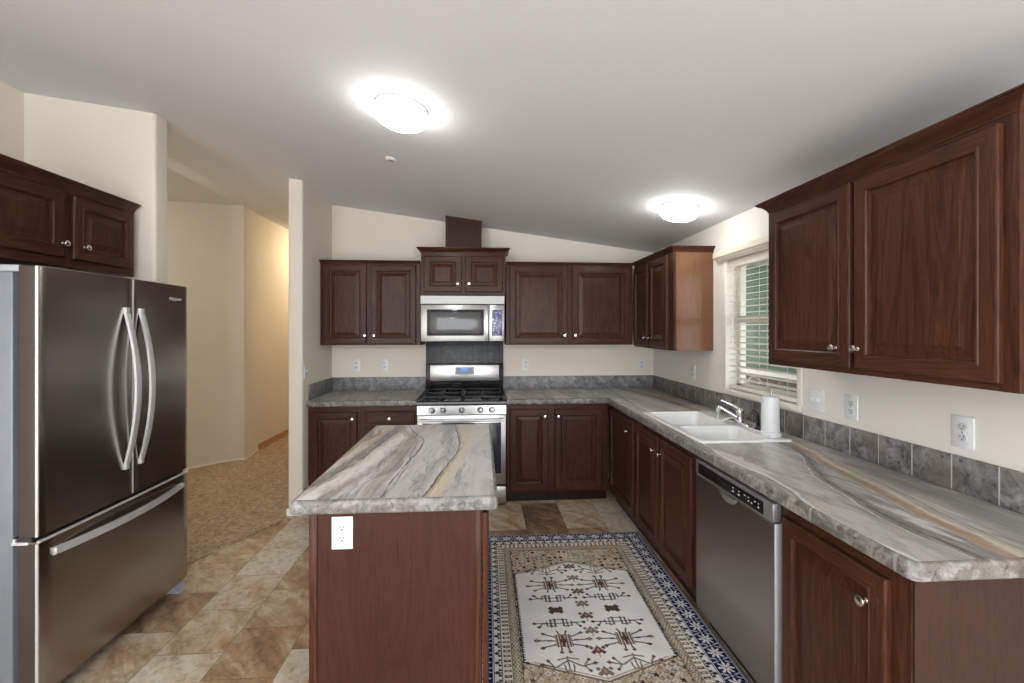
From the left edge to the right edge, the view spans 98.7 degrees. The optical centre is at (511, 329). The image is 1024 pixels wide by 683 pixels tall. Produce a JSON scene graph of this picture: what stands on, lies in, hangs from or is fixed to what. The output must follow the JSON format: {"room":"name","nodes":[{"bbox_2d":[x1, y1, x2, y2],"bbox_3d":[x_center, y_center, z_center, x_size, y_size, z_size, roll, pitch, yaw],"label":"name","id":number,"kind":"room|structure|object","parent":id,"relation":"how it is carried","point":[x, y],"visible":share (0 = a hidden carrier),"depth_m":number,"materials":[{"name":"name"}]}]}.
{"room":"kitchen","nodes":[
{"label":"kitchen","id":0,"kind":"room"},
{"bbox_2d":[0,81,23,161],"bbox_3d":[-2.760,0.054,0.343,0.120,2.921,4.460,0,0,-4],"label":"wall","id":1,"kind":"structure","parent":0,"point":[11,98],"depth_m":2.50,"materials":[{"name":"beige paint"}]},
{"bbox_2d":[0,153,140,276],"bbox_3d":[-2.480,-0.524,2.073,0.673,0.423,0.997,0,0,-4],"label":"upper cabinet","id":2,"kind":"object","parent":1,"relation":"attached to","point":[47,218],"visible":1,"depth_m":2.12,"materials":[{"name":"brown wood"}]},
{"bbox_2d":[24,93,166,283],"bbox_3d":[-3.457,-0.066,2.591,2.655,3.162,0.120,0,0,-4],"label":"wall","id":3,"kind":"structure","parent":0,"point":[120,152],"depth_m":2.61,"materials":[{"name":"beige paint"}]},
{"bbox_2d":[167,200,287,466],"bbox_3d":[-4.041,0.030,5.317,1.860,2.969,4.040,0,0,-4],"label":"wall","id":4,"kind":"structure","parent":0,"point":[231,261],"depth_m":5.06,"materials":[{"name":"beige paint"}]},
{"bbox_2d":[184,448,258,469],"bbox_3d":[-3.875,1.500,4.287,0.321,0.030,2.822,0,0,36],"label":"baseboard","id":5,"kind":"structure","parent":4,"relation":"attached to","point":[255,451],"depth_m":4.99,"materials":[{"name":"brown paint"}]},
{"bbox_2d":[258,429,287,449],"bbox_3d":[-3.231,1.472,6.455,0.012,0.085,1.880,0,0,-3],"label":"baseboard","id":6,"kind":"structure","parent":4,"relation":"attached to","point":[265,443],"depth_m":5.86,"materials":[{"name":"orange wood"}]},
{"bbox_2d":[288,178,331,508],"bbox_3d":[-1.802,0.135,3.959,0.116,2.761,0.715,0,0,-4],"label":"wall","id":7,"kind":"structure","parent":0,"point":[309,213],"depth_m":3.62,"materials":[{"name":"beige paint"}]},
{"bbox_2d":[286,508,301,515],"bbox_3d":[-1.780,1.490,3.637,0.144,0.050,0.100,0,0,-4],"label":"baseboard","id":8,"kind":"structure","parent":7,"relation":"attached to","point":[288,513],"depth_m":3.59,"materials":[{"name":"white paint"}]},
{"bbox_2d":[304,364,307,378],"bbox_3d":[-1.716,0.345,3.677,0.016,0.116,0.074,0,0,-4],"label":"light switch","id":9,"kind":"object","parent":7,"relation":"attached to","point":[305,365],"visible":1,"depth_m":3.67,"materials":[{"name":"white plastic"}]},
{"bbox_2d":[308,378,332,399],"bbox_3d":[-1.741,0.531,4.017,0.012,0.132,0.582,0,0,-4],"label":"backsplash","id":10,"kind":"structure","parent":7,"relation":"attached to","point":[317,389],"depth_m":3.98,"materials":[{"name":"stone"}]},
{"bbox_2d":[59,435,753,682],"bbox_3d":[-1.679,1.569,2.943,6.850,0.132,9.500,0,0,-4],"label":"floor","id":11,"kind":"structure","parent":0,"point":[241,615],"depth_m":2.63,"materials":[{"name":"tile"}]},
{"bbox_2d":[0,264,187,682],"bbox_3d":[-2.272,0.629,2.135,0.917,1.772,0.886,0,0,-4],"label":"refrigerator","id":12,"kind":"object","parent":11,"relation":"on","point":[93,366],"visible":1,"depth_m":1.93,"materials":[{"name":"silver metal"}]},
{"bbox_2d":[308,405,417,486],"bbox_3d":[-1.287,1.082,4.025,0.909,0.866,0.643,0,0,-4],"label":"base cabinet","id":13,"kind":"object","parent":11,"relation":"on","point":[332,431],"visible":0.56,"depth_m":3.72,"materials":[{"name":"brown wood"}]},
{"bbox_2d":[306,390,425,406],"bbox_3d":[-1.290,0.622,4.031,0.913,0.050,0.639,0,0,-4],"label":"countertop","id":14,"kind":"structure","parent":13,"relation":"on","point":[389,397],"depth_m":3.83,"materials":[{"name":"stone"}]},
{"bbox_2d":[309,510,488,682],"bbox_3d":[-0.430,1.082,2.160,0.664,0.866,1.151,0,0,-4],"label":"kitchen island","id":15,"kind":"object","parent":11,"relation":"on","point":[403,604],"visible":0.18,"depth_m":1.59,"materials":[{"name":"brown wood"}]},
{"bbox_2d":[332,516,352,548],"bbox_3d":[-0.606,0.725,1.572,0.074,0.116,0.008,0,0,-4],"label":"power outlet","id":16,"kind":"object","parent":15,"relation":"attached to","point":[342,527],"visible":1,"depth_m":1.57,"materials":[{"name":"white plastic"}]},
{"bbox_2d":[337,535,346,542],"bbox_3d":[-0.606,0.745,1.570,0.034,0.027,0.004,0,0,-4],"label":"receptacle","id":17,"kind":"object","parent":16,"relation":"attached to","point":[340,538],"depth_m":1.57,"materials":[{"name":"plastic"}]},
{"bbox_2d":[337,524,346,531],"bbox_3d":[-0.606,0.706,1.570,0.034,0.027,0.004,0,0,-4],"label":"receptacle","id":18,"kind":"object","parent":16,"relation":"attached to","point":[340,527],"depth_m":1.57,"materials":[{"name":"plastic"}]},
{"bbox_2d":[290,424,497,514],"bbox_3d":[-0.454,0.622,2.171,0.725,0.050,1.237,0,0,-4],"label":"island countertop","id":19,"kind":"structure","parent":15,"relation":"on","point":[444,467],"depth_m":1.82,"materials":[{"name":"stone"}]},
{"bbox_2d":[417,363,506,503],"bbox_3d":[-0.447,0.922,4.044,0.762,1.185,0.705,0,0,-4],"label":"gas range","id":20,"kind":"object","parent":11,"relation":"on","point":[455,393],"visible":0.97,"depth_m":3.78,"materials":[{"name":"silver metal"}]},
{"bbox_2d":[417,391,506,405],"bbox_3d":[-0.446,0.621,4.030,0.762,0.044,0.577,0,0,-4],"label":"cooktop","id":21,"kind":"object","parent":20,"relation":"in","point":[491,399],"depth_m":3.78,"materials":[{"name":"black metal"}]},
{"bbox_2d":[506,404,607,500],"bbox_3d":[0.384,1.082,4.139,0.901,0.866,0.643,0,0,-4],"label":"base cabinet","id":22,"kind":"object","parent":11,"relation":"on","point":[554,451],"visible":0.96,"depth_m":3.86,"materials":[{"name":"brown wood"}]},
{"bbox_2d":[482,531,751,682],"bbox_3d":[0.388,1.510,2.374,1.220,0.009,1.780,0,0,-3],"label":"area rug","id":23,"kind":"object","parent":11,"relation":"on","point":[600,607],"visible":0.91,"depth_m":2.30,"materials":[{"name":"beige fabric"}]},
{"bbox_2d":[610,405,643,535],"bbox_3d":[1.178,1.082,3.577,0.678,0.866,0.674,0,0,-4],"label":"base cabinet","id":24,"kind":"object","parent":11,"relation":"on","point":[622,426],"visible":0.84,"depth_m":3.48,"materials":[{"name":"brown wood"}]},
{"bbox_2d":[635,421,699,602],"bbox_3d":[1.233,1.082,2.771,0.678,0.866,0.938,0,0,-4],"label":"base cabinet","id":25,"kind":"object","parent":11,"relation":"on","point":[665,471],"visible":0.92,"depth_m":2.64,"materials":[{"name":"brown wood"}]},
{"bbox_2d":[503,388,1023,581],"bbox_3d":[0.800,0.622,2.799,1.549,0.050,3.381,0,0,-4],"label":"countertop","id":26,"kind":"structure","parent":25,"relation":"on","point":[921,530],"depth_m":1.55,"materials":[{"name":"stone"}]},
{"bbox_2d":[643,411,791,442],"bbox_3d":[1.223,0.679,2.761,0.520,0.186,0.867,0,0,-4],"label":"sink","id":27,"kind":"object","parent":26,"relation":"in","point":[700,426],"visible":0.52,"depth_m":2.68,"materials":[{"name":"white ceramic"}]},
{"bbox_2d":[751,410,760,429],"bbox_3d":[1.442,0.529,2.594,0.058,0.113,0.042,0,0,32],"label":"sprayer","id":28,"kind":"object","parent":27,"relation":"on","point":[755,413],"visible":0.98,"depth_m":2.58,"materials":[{"name":"black plastic"}]},
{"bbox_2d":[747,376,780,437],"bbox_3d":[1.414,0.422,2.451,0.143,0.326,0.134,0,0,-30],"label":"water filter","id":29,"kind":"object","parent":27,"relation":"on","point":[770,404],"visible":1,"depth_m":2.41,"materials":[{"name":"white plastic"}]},
{"bbox_2d":[717,414,758,431],"bbox_3d":[1.393,0.559,2.669,0.062,0.053,0.324,0,0,-20],"label":"hose","id":30,"kind":"object","parent":29,"relation":"attached to","point":[717,414],"visible":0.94,"depth_m":2.73,"materials":[{"name":"white plastic"}]},
{"bbox_2d":[716,399,751,426],"bbox_3d":[1.378,0.515,2.755,0.147,0.142,0.210,0,0,-4],"label":"faucet","id":31,"kind":"object","parent":26,"relation":"on","point":[739,415],"visible":0.98,"depth_m":2.76,"materials":[{"name":"silver metal"}]},
{"bbox_2d":[759,395,780,436],"bbox_3d":[1.437,0.476,2.448,0.106,0.219,0.106,0,0,-4],"label":"canister","id":32,"kind":"object","parent":26,"relation":"on","point":[770,404],"depth_m":2.41,"materials":[{"name":"white plastic"}]},
{"bbox_2d":[696,458,782,682],"bbox_3d":[1.273,1.086,1.984,0.630,0.858,0.610,0,0,-4],"label":"dishwasher","id":33,"kind":"object","parent":11,"relation":"on","point":[739,528],"visible":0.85,"depth_m":1.88,"materials":[{"name":"silver metal"}]},
{"bbox_2d":[782,506,1023,682],"bbox_3d":[1.325,1.082,1.422,0.678,0.866,0.500,0,0,-4],"label":"base cabinet","id":34,"kind":"object","parent":11,"relation":"on","point":[848,617],"visible":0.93,"depth_m":1.22,"materials":[{"name":"brown wood"}]},
{"bbox_2d":[332,205,652,477],"bbox_3d":[-0.157,0.135,4.490,3.470,2.761,0.120,0,0,-4],"label":"wall","id":35,"kind":"structure","parent":0,"point":[357,234],"depth_m":4.42,"materials":[{"name":"beige paint"}]},
{"bbox_2d":[353,359,359,370],"bbox_3d":[-1.532,0.347,4.331,0.074,0.116,0.008,0,0,-4],"label":"power outlet","id":36,"kind":"object","parent":35,"relation":"attached to","point":[356,362],"visible":1,"depth_m":4.33,"materials":[{"name":"white plastic"}]},
{"bbox_2d":[319,260,424,344],"bbox_3d":[-1.314,-0.248,4.166,0.924,0.777,0.368,0,0,-4],"label":"upper cabinet","id":37,"kind":"object","parent":35,"relation":"attached to","point":[363,302],"visible":0.98,"depth_m":4.01,"materials":[{"name":"brown wood"}]},
{"bbox_2d":[332,377,425,390],"bbox_3d":[-1.312,0.531,4.345,0.911,0.132,0.012,0,0,-4],"label":"backsplash","id":38,"kind":"structure","parent":35,"relation":"attached to","point":[339,383],"depth_m":4.34,"materials":[{"name":"stone"}]},
{"bbox_2d":[381,359,388,370],"bbox_3d":[-1.257,0.347,4.350,0.074,0.116,0.008,0,0,-4],"label":"power outlet","id":39,"kind":"object","parent":35,"relation":"attached to","point":[384,362],"visible":1,"depth_m":4.35,"materials":[{"name":"white plastic"}]},
{"bbox_2d":[416,247,509,296],"bbox_3d":[-0.458,-0.538,4.212,0.856,0.437,0.393,0,0,-4],"label":"upper cabinet","id":40,"kind":"object","parent":35,"relation":"attached to","point":[445,271],"visible":1,"depth_m":4.05,"materials":[{"name":"brown wood"}]},
{"bbox_2d":[421,296,503,341],"bbox_3d":[-0.459,-0.101,4.173,0.756,0.416,0.442,0,0,-4],"label":"microwave oven","id":41,"kind":"object","parent":40,"relation":"attached to","point":[443,318],"visible":1,"depth_m":3.99,"materials":[{"name":"silver metal"}]},
{"bbox_2d":[445,215,481,246],"bbox_3d":[-0.465,-0.917,4.273,0.338,0.316,0.270,0,0,-4],"label":"duct cover","id":42,"kind":"object","parent":40,"relation":"on","point":[459,232],"visible":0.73,"depth_m":4.14,"materials":[{"name":"brown wood"}]},
{"bbox_2d":[426,342,502,362],"bbox_3d":[-0.471,0.365,4.402,0.770,0.499,0.012,0,0,-4],"label":"backsplash","id":43,"kind":"structure","parent":35,"relation":"attached to","point":[436,352],"depth_m":4.40,"materials":[{"name":"stone"}]},
{"bbox_2d":[522,359,528,369],"bbox_3d":[0.135,0.347,4.445,0.074,0.116,0.008,0,0,-4],"label":"power outlet","id":44,"kind":"object","parent":35,"relation":"attached to","point":[525,362],"visible":1,"depth_m":4.44,"materials":[{"name":"white plastic"}]},
{"bbox_2d":[504,262,632,344],"bbox_3d":[0.538,-0.248,4.293,1.206,0.777,0.368,0,0,-4],"label":"upper cabinet","id":45,"kind":"object","parent":35,"relation":"attached to","point":[546,303],"visible":0.94,"depth_m":4.14,"materials":[{"name":"brown wood"}]},
{"bbox_2d":[503,375,652,388],"bbox_3d":[0.686,0.531,4.481,1.548,0.132,0.012,0,0,-4],"label":"backsplash","id":46,"kind":"structure","parent":35,"relation":"attached to","point":[599,381],"depth_m":4.47,"materials":[{"name":"tile"}]},
{"bbox_2d":[638,359,644,369],"bbox_3d":[1.335,0.355,4.527,0.074,0.116,0.008,0,0,-4],"label":"power outlet","id":47,"kind":"object","parent":35,"relation":"attached to","point":[641,362],"visible":1,"depth_m":4.52,"materials":[{"name":"white plastic"}]},
{"bbox_2d":[0,0,1023,252],"bbox_3d":[-1.679,-1.302,2.943,6.850,1.061,9.500,0,0,-4],"label":"ceiling","id":48,"kind":"structure","parent":0,"point":[572,120],"depth_m":1.89,"materials":[{"name":"paint"}]},
{"bbox_2d":[385,157,396,161],"bbox_3d":[-0.785,-1.105,2.854,0.072,0.020,0.072,0,0,-4],"label":"smoke detector","id":49,"kind":"object","parent":48,"relation":"attached to","point":[391,159],"visible":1,"depth_m":2.84,"materials":[{"name":"white paint"}]},
{"bbox_2d":[374,94,427,132],"bbox_3d":[-0.540,-1.042,2.143,0.256,0.113,0.256,0,0,-4],"label":"ceiling lamp","id":50,"kind":"object","parent":48,"relation":"attached to","point":[399,113],"visible":1,"depth_m":2.07,"materials":[{"name":"white glass"}]},
{"bbox_2d":[660,201,699,221],"bbox_3d":[1.153,-0.809,3.030,0.256,0.113,0.256,0,0,-4],"label":"ceiling lamp","id":51,"kind":"object","parent":48,"relation":"attached to","point":[674,211],"visible":1,"depth_m":2.95,"materials":[{"name":"white glass"}]},
{"bbox_2d":[653,207,1023,513],"bbox_3d":[1.727,0.354,1.486,0.120,2.321,6.130,0,0,-4],"label":"wall","id":52,"kind":"structure","parent":0,"point":[919,413],"depth_m":1.99,"materials":[{"name":"paint"}]},
{"bbox_2d":[632,245,715,350],"bbox_3d":[1.331,-0.239,3.761,0.360,0.795,0.887,0,0,-4],"label":"upper cabinet","id":53,"kind":"object","parent":52,"relation":"attached to","point":[673,285],"visible":1,"depth_m":3.36,"materials":[{"name":"brown wood"}]},
{"bbox_2d":[691,365,694,379],"bbox_3d":[1.513,0.353,3.678,0.008,0.116,0.074,0,0,-4],"label":"power outlet","id":54,"kind":"object","parent":52,"relation":"attached to","point":[692,366],"visible":1,"depth_m":3.67,"materials":[{"name":"white plastic"}]},
{"bbox_2d":[713,235,768,262],"bbox_3d":[1.544,-0.545,2.822,0.063,0.080,0.980,0,0,-4],"label":"window valance","id":55,"kind":"object","parent":52,"relation":"attached to","point":[763,240],"visible":0.56,"depth_m":2.89,"materials":[{"name":"beige wood"}]},
{"bbox_2d":[722,244,801,411],"bbox_3d":[1.567,-0.040,2.818,0.022,0.984,0.784,0,0,-4],"label":"window frame","id":56,"kind":"structure","parent":52,"relation":"in","point":[798,407],"depth_m":3.04,"materials":[{"name":"white paint"}]},
{"bbox_2d":[729,250,796,402],"bbox_3d":[1.606,-0.042,2.821,0.065,0.912,0.708,0,0,-4],"label":"window blind","id":57,"kind":"object","parent":56,"relation":"attached to","point":[759,257],"visible":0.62,"depth_m":2.88,"materials":[{"name":"white plastic"}]},
{"bbox_2d":[737,260,796,396],"bbox_3d":[1.667,-0.040,2.825,0.053,0.920,0.720,0,0,-4],"label":"window","id":58,"kind":"structure","parent":52,"relation":"in","point":[742,279],"depth_m":3.14,"materials":[{"name":"white plastic"}]},
{"bbox_2d":[807,387,823,412],"bbox_3d":[1.601,0.369,2.329,0.016,0.116,0.120,0,0,-4],"label":"light switch","id":59,"kind":"object","parent":52,"relation":"attached to","point":[815,397],"visible":1,"depth_m":2.33,"materials":[{"name":"white plastic"}]},
{"bbox_2d":[653,375,1023,513],"bbox_3d":[1.568,0.531,2.847,0.012,0.132,3.368,0,0,-4],"label":"backsplash","id":60,"kind":"structure","parent":52,"relation":"attached to","point":[1001,486],"depth_m":1.87,"materials":[{"name":"stone"}]},
{"bbox_2d":[845,394,857,420],"bbox_3d":[1.620,0.369,2.103,0.008,0.116,0.074,0,0,-4],"label":"power outlet","id":61,"kind":"object","parent":52,"relation":"attached to","point":[851,401],"visible":1,"depth_m":2.10,"materials":[{"name":"white plastic"}]},
{"bbox_2d":[847,408,853,413],"bbox_3d":[1.618,0.389,2.103,0.004,0.027,0.034,0,0,-4],"label":"receptacle","id":62,"kind":"object","parent":61,"relation":"attached to","point":[849,410],"depth_m":2.10,"materials":[{"name":"plastic"}]},
{"bbox_2d":[847,400,853,405],"bbox_3d":[1.618,0.349,2.103,0.004,0.027,0.034,0,0,-4],"label":"receptacle","id":63,"kind":"object","parent":61,"relation":"attached to","point":[849,402],"depth_m":2.10,"materials":[{"name":"plastic"}]},
{"bbox_2d":[755,83,1023,393],"bbox_3d":[1.470,-0.235,1.722,0.360,0.816,1.135,0,0,-4],"label":"upper cabinet","id":64,"kind":"object","parent":52,"relation":"attached to","point":[903,259],"visible":1,"depth_m":1.46,"materials":[{"name":"brown wood"}]},
{"bbox_2d":[952,415,974,450],"bbox_3d":[1.653,0.375,1.614,0.008,0.116,0.074,0,0,-4],"label":"power outlet","id":65,"kind":"object","parent":52,"relation":"attached to","point":[963,428],"visible":1,"depth_m":1.61,"materials":[{"name":"white plastic"}]},
{"bbox_2d":[957,433,966,441],"bbox_3d":[1.651,0.395,1.614,0.004,0.027,0.034,0,0,-4],"label":"receptacle","id":66,"kind":"object","parent":65,"relation":"attached to","point":[961,437],"depth_m":1.61,"materials":[{"name":"plastic"}]},
{"bbox_2d":[957,423,966,430],"bbox_3d":[1.651,0.355,1.614,0.004,0.027,0.034,0,0,-4],"label":"receptacle","id":67,"kind":"object","parent":65,"relation":"attached to","point":[960,426],"depth_m":1.61,"materials":[{"name":"plastic"}]},
{"label":"outside","id":68,"kind":"structure","parent":0,"visible":0},
{"bbox_3d":[5.167,1.915,4.362,7.096,0.100,20.000,0,0,-4],"label":"ground","id":69,"kind":"structure","parent":68,"visible":0},
{"bbox_2d":[746,265,796,372],"bbox_3d":[4.136,-0.055,7.549,0.160,3.840,12.500,0,0,-4],"label":"house","id":70,"kind":"structure","parent":69,"relation":"on","point":[755,283],"depth_m":7.37,"materials":[{"name":"green"}]},
{"bbox_2d":[746,369,796,392],"bbox_3d":[2.794,1.165,6.280,0.110,1.400,6.951,0,0,-4],"label":"fence","id":71,"kind":"object","parent":69,"relation":"on","point":[777,375],"visible":0.02,"depth_m":4.81,"materials":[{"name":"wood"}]},
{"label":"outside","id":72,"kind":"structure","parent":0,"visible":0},
{"bbox_2d":[746,261,768,266],"bbox_3d":[3.015,-1.070,5.718,3.006,0.270,14.000,0,0,-4],"label":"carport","id":73,"kind":"object","parent":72,"point":[765,262],"depth_m":6.78,"materials":[{"name":"white"}]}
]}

